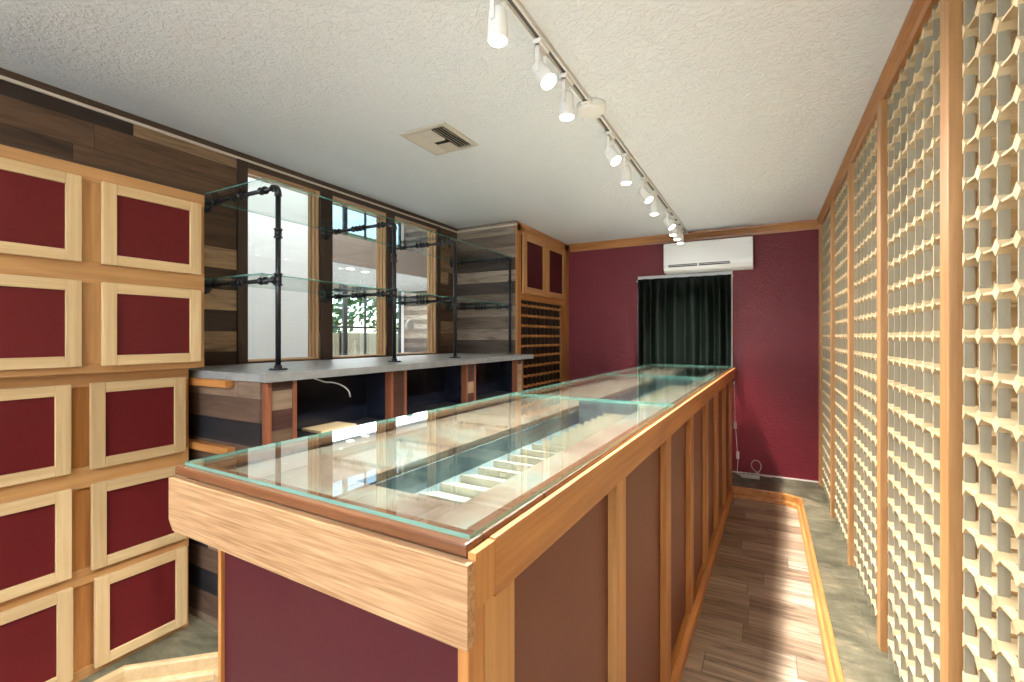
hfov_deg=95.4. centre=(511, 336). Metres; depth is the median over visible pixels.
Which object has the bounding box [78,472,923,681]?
floor
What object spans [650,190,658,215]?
track spotlight
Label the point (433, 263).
window
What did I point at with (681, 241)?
track spotlight
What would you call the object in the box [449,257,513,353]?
bracket
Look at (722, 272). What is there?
window
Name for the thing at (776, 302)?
wall
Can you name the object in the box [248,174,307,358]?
window
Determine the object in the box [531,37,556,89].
track spotlight
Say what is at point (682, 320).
curtain
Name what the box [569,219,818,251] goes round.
trim
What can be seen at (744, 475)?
power strip
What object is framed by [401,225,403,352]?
wall
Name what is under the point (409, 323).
sensor
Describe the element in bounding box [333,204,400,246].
window
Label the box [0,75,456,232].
trim
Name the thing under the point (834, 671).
baseboard
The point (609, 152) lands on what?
track spotlight
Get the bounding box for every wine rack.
[819,210,829,504]
[830,178,846,546]
[847,118,923,626]
[877,0,1017,681]
[940,0,1023,681]
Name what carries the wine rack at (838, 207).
on the floor at (853, 624)
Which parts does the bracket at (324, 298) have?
arm, arm, post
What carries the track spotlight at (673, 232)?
attached to the track
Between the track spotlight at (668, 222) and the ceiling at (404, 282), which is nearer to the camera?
the track spotlight at (668, 222)
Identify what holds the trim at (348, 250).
attached to the wall at (415, 340)
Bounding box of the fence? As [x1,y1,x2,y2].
[333,332,397,355]
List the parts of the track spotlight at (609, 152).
bulb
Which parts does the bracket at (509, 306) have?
arm, arm, post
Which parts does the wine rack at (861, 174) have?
post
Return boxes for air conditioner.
[664,236,753,274]
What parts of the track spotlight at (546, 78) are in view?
bulb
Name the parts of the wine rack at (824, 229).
post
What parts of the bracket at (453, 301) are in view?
arm, arm, post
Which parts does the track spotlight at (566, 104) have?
bulb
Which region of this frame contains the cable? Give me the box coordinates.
[315,378,350,396]
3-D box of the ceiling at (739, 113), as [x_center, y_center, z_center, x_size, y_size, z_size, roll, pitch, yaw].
[-0.206,-1.145,1.663,3.850,0.100,7.927,0,0,29]
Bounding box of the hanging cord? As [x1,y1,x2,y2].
[734,382,740,474]
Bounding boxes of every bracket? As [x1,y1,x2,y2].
[204,185,287,369]
[320,221,400,361]
[387,240,460,357]
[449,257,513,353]
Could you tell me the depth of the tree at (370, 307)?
21.22 m
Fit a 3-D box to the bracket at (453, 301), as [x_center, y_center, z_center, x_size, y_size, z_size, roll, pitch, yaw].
[-0.703,-0.307,3.710,0.692,0.932,0.086,0,0,29]
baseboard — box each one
[93,652,217,681]
[728,485,843,681]
[732,471,818,482]
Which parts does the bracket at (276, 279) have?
arm, arm, post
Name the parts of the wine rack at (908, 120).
post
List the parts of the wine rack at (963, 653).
post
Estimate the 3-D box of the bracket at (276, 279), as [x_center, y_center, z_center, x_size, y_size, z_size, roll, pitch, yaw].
[-1.406,-0.307,2.415,0.692,0.932,0.086,0,0,29]
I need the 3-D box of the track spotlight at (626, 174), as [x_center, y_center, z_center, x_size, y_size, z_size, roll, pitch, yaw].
[0.675,-0.986,2.752,0.065,0.172,0.080,0,0,29]
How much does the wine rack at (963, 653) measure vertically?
2.400 m
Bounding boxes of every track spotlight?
[487,0,507,46]
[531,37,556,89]
[559,72,574,120]
[603,131,620,165]
[621,153,631,184]
[638,177,652,203]
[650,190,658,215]
[663,209,674,229]
[669,215,676,235]
[673,221,680,240]
[677,225,683,243]
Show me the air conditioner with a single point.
(737, 253)
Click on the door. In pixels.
(344, 326)
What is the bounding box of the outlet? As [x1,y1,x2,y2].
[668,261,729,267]
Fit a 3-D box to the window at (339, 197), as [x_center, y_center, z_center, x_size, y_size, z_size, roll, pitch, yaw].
[-1.182,-0.440,3.655,0.098,1.226,0.646,0,0,29]
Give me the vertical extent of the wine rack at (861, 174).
2.400 m
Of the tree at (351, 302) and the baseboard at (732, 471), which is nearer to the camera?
the baseboard at (732, 471)
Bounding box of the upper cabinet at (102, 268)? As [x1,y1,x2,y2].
[0,140,203,377]
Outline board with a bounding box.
[302,421,356,432]
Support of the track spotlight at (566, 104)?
attached to the track
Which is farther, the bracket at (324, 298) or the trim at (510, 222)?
the trim at (510, 222)
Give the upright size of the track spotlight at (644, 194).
0.172 m
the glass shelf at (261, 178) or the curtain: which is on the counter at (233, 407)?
the glass shelf at (261, 178)
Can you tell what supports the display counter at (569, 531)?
on the floor at (757, 622)
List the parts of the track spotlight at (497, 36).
bulb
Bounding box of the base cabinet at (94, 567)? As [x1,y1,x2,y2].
[0,368,188,681]
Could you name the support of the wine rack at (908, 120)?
on the floor at (853, 624)
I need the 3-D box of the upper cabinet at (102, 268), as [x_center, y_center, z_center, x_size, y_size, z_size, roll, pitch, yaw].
[-1.839,-0.270,1.909,0.433,0.826,0.890,0,0,29]
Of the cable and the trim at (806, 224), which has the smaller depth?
the cable
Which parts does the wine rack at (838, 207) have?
post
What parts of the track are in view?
rail, rail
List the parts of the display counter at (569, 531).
panel, glass, corner post, rail, glass, panel, glass, moulding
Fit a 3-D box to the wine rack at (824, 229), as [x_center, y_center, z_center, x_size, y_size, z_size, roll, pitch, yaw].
[2.796,0.165,3.860,0.350,2.400,0.957,0,0,29]
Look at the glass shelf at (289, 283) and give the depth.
2.95 m
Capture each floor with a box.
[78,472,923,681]
[205,497,828,681]
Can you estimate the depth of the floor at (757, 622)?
2.50 m
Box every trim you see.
[0,68,456,230]
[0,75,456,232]
[333,233,426,277]
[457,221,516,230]
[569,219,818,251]
[817,0,938,224]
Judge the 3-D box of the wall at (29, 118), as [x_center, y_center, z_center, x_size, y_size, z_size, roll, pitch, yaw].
[-1.816,0.195,2.526,0.110,2.580,7.707,0,0,29]
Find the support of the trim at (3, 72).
attached to the wall at (29, 118)
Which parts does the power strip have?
cord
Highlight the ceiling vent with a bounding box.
[399,121,477,155]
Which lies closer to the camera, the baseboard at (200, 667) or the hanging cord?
the baseboard at (200, 667)
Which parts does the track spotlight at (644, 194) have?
bulb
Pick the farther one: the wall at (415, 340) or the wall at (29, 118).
the wall at (415, 340)
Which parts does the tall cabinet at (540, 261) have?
panel, door, panel, crown, frame, door, panel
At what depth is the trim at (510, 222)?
4.54 m
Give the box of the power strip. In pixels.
[741,460,771,478]
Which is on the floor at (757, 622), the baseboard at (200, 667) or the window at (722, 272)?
the baseboard at (200, 667)
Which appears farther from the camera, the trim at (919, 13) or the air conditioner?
the air conditioner
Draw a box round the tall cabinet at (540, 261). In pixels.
[457,221,568,390]
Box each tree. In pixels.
[333,297,367,332]
[353,299,397,332]
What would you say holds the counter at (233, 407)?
on the floor at (853, 624)
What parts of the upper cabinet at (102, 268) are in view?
panel, panel, door, door, door, door, panel, panel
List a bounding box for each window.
[237,159,332,363]
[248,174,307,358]
[333,191,394,357]
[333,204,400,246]
[395,212,440,354]
[638,271,732,365]
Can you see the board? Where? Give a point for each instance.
(332, 426)
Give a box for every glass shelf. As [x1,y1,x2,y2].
[204,178,511,261]
[204,273,507,306]
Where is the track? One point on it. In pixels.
(588, 107)
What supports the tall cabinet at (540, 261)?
on the floor at (853, 624)
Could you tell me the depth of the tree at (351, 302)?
18.30 m
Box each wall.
[0,79,456,365]
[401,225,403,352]
[404,226,426,352]
[569,229,818,480]
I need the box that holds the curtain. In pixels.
[638,274,730,365]
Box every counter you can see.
[169,364,734,681]
[188,353,533,627]
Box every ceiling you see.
[0,0,939,244]
[333,262,426,291]
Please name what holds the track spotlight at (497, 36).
attached to the track
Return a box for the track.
[506,0,687,233]
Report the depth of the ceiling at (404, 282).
8.80 m
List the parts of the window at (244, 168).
pane, frame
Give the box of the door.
[333,298,400,354]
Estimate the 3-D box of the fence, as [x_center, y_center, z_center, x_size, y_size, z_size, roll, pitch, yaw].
[-4.321,0.605,17.139,0.150,1.520,26.000,0,0,29]
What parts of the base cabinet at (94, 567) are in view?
panel, panel, panel, door, door, door, door, door, panel, door, panel, panel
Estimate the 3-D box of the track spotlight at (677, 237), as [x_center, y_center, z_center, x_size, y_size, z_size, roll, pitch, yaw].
[1.534,-0.986,4.333,0.065,0.172,0.080,0,0,29]
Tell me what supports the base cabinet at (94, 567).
on the floor at (853, 624)
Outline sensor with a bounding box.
[406,320,413,329]

